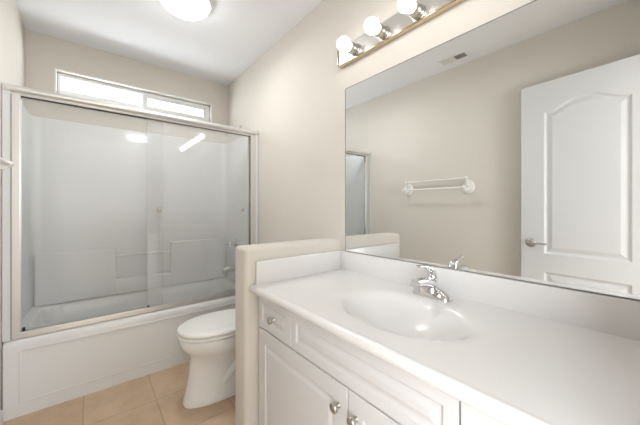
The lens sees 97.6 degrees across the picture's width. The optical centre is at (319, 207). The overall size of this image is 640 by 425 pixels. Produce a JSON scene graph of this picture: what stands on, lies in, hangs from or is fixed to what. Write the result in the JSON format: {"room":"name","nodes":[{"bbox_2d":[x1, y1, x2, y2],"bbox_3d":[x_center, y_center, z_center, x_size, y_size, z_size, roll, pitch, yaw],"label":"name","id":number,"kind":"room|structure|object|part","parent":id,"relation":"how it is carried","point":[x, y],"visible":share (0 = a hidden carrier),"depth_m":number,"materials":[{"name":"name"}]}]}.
{"room":"bathroom","nodes":[
{"label":"bathroom","id":0,"kind":"room"},
{"bbox_2d":[0,0,25,409],"bbox_3d":[-1.255,-0.086,0.855,0.120,2.452,3.233,0,0,-39],"label":"wall","id":1,"kind":"structure","parent":0,"point":[12,28],"depth_m":1.63,"materials":[{"name":"beige paint"}]},
{"bbox_2d":[0,410,2,424],"bbox_3d":[-1.225,1.100,0.922,0.012,0.080,1.420,0,0,-39],"label":"baseboard","id":2,"kind":"structure","parent":1,"relation":"attached to","point":[1,411],"depth_m":1.45,"materials":[{"name":"white paint"}]},
{"bbox_2d":[0,157,13,169],"bbox_3d":[-1.134,-0.203,0.894,0.122,0.155,0.726,0,0,-39],"label":"towel rack","id":3,"kind":"object","parent":1,"relation":"attached to","point":[6,164],"visible":1,"depth_m":1.14,"materials":[{"name":"white plastic"}]},
{"bbox_2d":[3,362,234,424],"bbox_3d":[-0.626,1.180,1.370,1.747,0.080,3.233,0,0,-39],"label":"floor","id":4,"kind":"structure","parent":0,"point":[155,398],"depth_m":1.59,"materials":[{"name":"beige tile"}]},
{"bbox_2d":[2,277,234,421],"bbox_3d":[-1.342,0.930,2.245,1.499,0.420,0.724,0,0,-39],"label":"bathtub","id":5,"kind":"object","parent":4,"relation":"on","point":[41,371],"visible":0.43,"depth_m":1.80,"materials":[{"name":"white ceramic"}]},
{"bbox_2d":[2,82,257,341],"bbox_3d":[-1.346,0.022,2.249,1.501,1.394,0.714,0,0,-39],"label":"tub surround","id":6,"kind":"object","parent":5,"relation":"on","point":[93,227],"visible":0.98,"depth_m":2.36,"materials":[{"name":"white plastic"}]},
{"bbox_2d":[5,83,257,339],"bbox_3d":[-1.135,0.023,1.992,1.477,1.392,0.074,0,0,-39],"label":"sliding shower door","id":7,"kind":"structure","parent":6,"relation":"attached to","point":[17,93],"depth_m":1.64,"materials":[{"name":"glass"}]},
{"bbox_3d":[-1.135,-0.647,1.993,1.477,0.051,0.073,0,0,-39],"label":"header rail","id":8,"kind":"part","parent":7,"relation":"part of","materials":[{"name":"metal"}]},
{"bbox_2d":[222,265,234,273],"bbox_3d":[-0.861,0.581,2.681,0.143,0.086,0.056,0,0,-39],"label":"tub spout","id":9,"kind":"object","parent":6,"relation":"attached to","point":[225,270],"visible":0.91,"depth_m":2.65,"materials":[{"name":"silver metal"}]},
{"bbox_2d":[225,238,239,248],"bbox_3d":[-0.852,0.350,2.688,0.118,0.116,0.116,0,0,-39],"label":"shower valve","id":10,"kind":"object","parent":6,"relation":"attached to","point":[236,242],"visible":0.96,"depth_m":2.69,"materials":[{"name":"silver metal"}]},
{"bbox_3d":[-0.857,0.350,2.684,0.104,0.052,0.052,0,0,-39],"label":"handle","id":11,"kind":"part","parent":10,"relation":"part of","materials":[{"name":"silver metal"}]},
{"bbox_2d":[176,309,234,408],"bbox_3d":[-0.527,0.754,1.839,0.747,0.772,0.464,0,0,-39],"label":"toilet","id":12,"kind":"object","parent":4,"relation":"on","point":[208,340],"visible":0.3,"depth_m":1.62,"materials":[{"name":"white ceramic"}]},
{"bbox_3d":[-0.624,0.739,1.760,0.497,0.020,0.362,0,0,-39],"label":"seat","id":13,"kind":"part","parent":12,"relation":"part of","materials":[{"name":"white plastic"}]},
{"bbox_3d":[-0.620,0.712,1.763,0.506,0.028,0.360,0,0,-39],"label":"lid","id":14,"kind":"part","parent":12,"relation":"part of","materials":[{"name":"white plastic"}]},
{"bbox_2d":[259,296,504,424],"bbox_3d":[0.296,0.762,0.979,0.570,0.755,1.211,0,0,-39],"label":"vanity cabinet","id":15,"kind":"object","parent":4,"relation":"on","point":[309,375],"visible":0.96,"depth_m":0.90,"materials":[{"name":"white wood"}]},
{"bbox_3d":[-0.204,0.468,1.164,0.030,0.031,0.031,0,0,-39],"label":"knob","id":16,"kind":"part","parent":15,"relation":"part of","materials":[{"name":"silver metal"}]},
{"bbox_3d":[-0.190,0.468,1.183,0.017,0.139,0.261,0,0,-39],"label":"drawer","id":17,"kind":"part","parent":15,"relation":"part of","materials":[{"name":"white wood"}]},
{"bbox_3d":[-0.092,0.783,1.064,0.017,0.483,0.568,0,0,-39],"label":"door","id":18,"kind":"part","parent":15,"relation":"part of","materials":[{"name":"white wood"}]},
{"bbox_3d":[0.046,0.610,0.857,0.030,0.031,0.031,0,0,-39],"label":"knob","id":19,"kind":"part","parent":15,"relation":"part of","materials":[{"name":"silver metal"}]},
{"bbox_3d":[0.093,0.610,0.800,0.030,0.031,0.031,0,0,-39],"label":"knob","id":20,"kind":"part","parent":15,"relation":"part of","materials":[{"name":"silver metal"}]},
{"bbox_3d":[0.276,0.783,0.614,0.017,0.483,0.586,0,0,-39],"label":"door","id":21,"kind":"part","parent":15,"relation":"part of","materials":[{"name":"white wood"}]},
{"bbox_2d":[249,250,639,424],"bbox_3d":[0.292,0.355,0.978,0.579,0.222,1.234,0,0,-39],"label":"countertop","id":22,"kind":"structure","parent":15,"relation":"on","point":[515,352],"depth_m":0.78,"materials":[{"name":"white stone"}]},
{"bbox_2d":[411,265,452,301],"bbox_3d":[0.411,0.282,1.083,0.154,0.137,0.161,0,0,-39],"label":"sink faucet","id":23,"kind":"object","parent":22,"relation":"on","point":[428,286],"visible":1,"depth_m":1.07,"materials":[{"name":"silver metal"}]},
{"bbox_3d":[0.408,0.296,1.081,0.147,0.069,0.058,0,0,-39],"label":"spout","id":24,"kind":"part","parent":23,"relation":"part of","materials":[{"name":"silver metal"}]},
{"bbox_3d":[0.415,0.252,1.087,0.121,0.078,0.042,0,0,-39],"label":"lever handle","id":25,"kind":"part","parent":23,"relation":"part of","materials":[{"name":"silver metal"}]},
{"bbox_3d":[0.443,0.330,1.109,0.057,0.040,0.161,0,0,-39],"label":"plate","id":26,"kind":"part","parent":23,"relation":"part of","materials":[{"name":"silver metal"}]},
{"bbox_3d":[0.380,0.468,0.488,0.017,0.139,0.258,0,0,-39],"label":"drawer","id":27,"kind":"part","parent":15,"relation":"part of","materials":[{"name":"white wood"}]},
{"bbox_2d":[26,29,227,143],"bbox_3d":[-1.612,-0.086,2.575,1.507,2.452,0.120,0,0,-39],"label":"wall","id":28,"kind":"structure","parent":0,"point":[44,53],"depth_m":2.38,"materials":[{"name":"beige paint"}]},
{"bbox_2d":[57,73,208,121],"bbox_3d":[-1.623,-0.940,2.578,1.161,0.245,0.050,0,0,-39],"label":"window","id":29,"kind":"structure","parent":28,"relation":"in","point":[145,96],"depth_m":2.54,"materials":[{"name":"white plastic"}]},
{"bbox_3d":[-1.836,-0.967,2.415,0.583,0.134,0.016,0,0,-39],"label":"sash","id":30,"kind":"part","parent":29,"relation":"part of","materials":[{"name":"white plastic"}]},
{"bbox_3d":[-1.407,-0.967,2.738,0.560,0.134,0.016,0,0,-39],"label":"sash","id":31,"kind":"part","parent":29,"relation":"part of","materials":[{"name":"white plastic"}]},
{"bbox_2d":[54,68,211,121],"bbox_3d":[-1.574,-0.939,2.520,1.189,0.275,0.012,0,0,-39],"label":"trim","id":32,"kind":"structure","parent":28,"relation":"attached to","point":[55,69],"depth_m":2.39,"materials":[{"name":"white paint"}]},
{"bbox_2d":[15,0,322,85],"bbox_3d":[-0.626,-1.352,1.370,1.747,0.080,3.233,0,0,-39],"label":"ceiling","id":33,"kind":"structure","parent":0,"point":[218,47],"depth_m":2.05,"materials":[{"name":"white paint"}]},
{"bbox_2d":[160,0,211,19],"bbox_3d":[-0.838,-1.263,1.737,0.310,0.098,0.310,0,0,-39],"label":"ceiling light","id":34,"kind":"object","parent":33,"relation":"attached to","point":[184,9],"visible":1,"depth_m":1.72,"materials":[{"name":"white glass"}]},
{"bbox_2d":[235,238,341,424],"bbox_3d":[-0.145,0.661,1.499,0.600,0.958,0.123,0,0,-39],"label":"wall partition","id":35,"kind":"structure","parent":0,"point":[247,326],"depth_m":1.29,"materials":[{"name":"beige paint"}]},
{"bbox_2d":[228,0,533,250],"bbox_3d":[0.004,-0.086,1.885,0.120,2.452,3.233,0,0,-39],"label":"wall","id":36,"kind":"structure","parent":0,"point":[293,94],"depth_m":1.86,"materials":[{"name":"beige paint"}]},
{"bbox_2d":[221,126,241,136],"bbox_3d":[-0.853,-0.741,2.688,0.188,0.134,0.064,0,0,-39],"label":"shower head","id":37,"kind":"object","parent":36,"relation":"attached to","point":[223,134],"visible":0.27,"depth_m":2.66,"materials":[{"name":"silver metal"}]},
{"bbox_2d":[337,0,464,68],"bbox_3d":[0.450,-0.866,1.123,0.154,0.107,1.220,0,0,-39],"label":"vanity light bar","id":38,"kind":"object","parent":36,"relation":"attached to","point":[412,14],"visible":1,"depth_m":1.31,"materials":[{"name":"silver metal"}]},
{"bbox_2d":[337,36,360,56],"bbox_3d":[0.147,-0.853,1.476,0.131,0.071,0.071,0,0,-39],"label":"bulb","id":39,"kind":"object","parent":38,"relation":"attached to","point":[344,44],"depth_m":1.47,"materials":[{"name":"white glass"}]},
{"bbox_2d":[364,17,389,40],"bbox_3d":[0.265,-0.853,1.331,0.131,0.071,0.071,0,0,-39],"label":"bulb","id":40,"kind":"object","parent":38,"relation":"attached to","point":[372,26],"depth_m":1.32,"materials":[{"name":"white glass"}]},
{"bbox_2d":[398,0,425,21],"bbox_3d":[0.384,-0.853,1.186,0.131,0.071,0.071,0,0,-39],"label":"bulb","id":41,"kind":"object","parent":38,"relation":"attached to","point":[415,10],"depth_m":1.18,"materials":[{"name":"white glass"}]},
{"bbox_2d":[341,251,639,340],"bbox_3d":[0.508,0.302,1.154,0.021,0.108,1.232,0,0,-39],"label":"backsplash","id":42,"kind":"structure","parent":36,"relation":"attached to","point":[616,316],"depth_m":0.93,"materials":[{"name":"white stone"}]},
{"bbox_2d":[345,0,639,300],"bbox_3d":[0.518,-0.218,1.154,0.010,0.930,1.171,0,0,-39],"label":"wall mirror","id":43,"kind":"object","parent":36,"relation":"attached to","point":[508,147],"visible":1,"depth_m":0.97,"materials":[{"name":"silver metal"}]}
]}

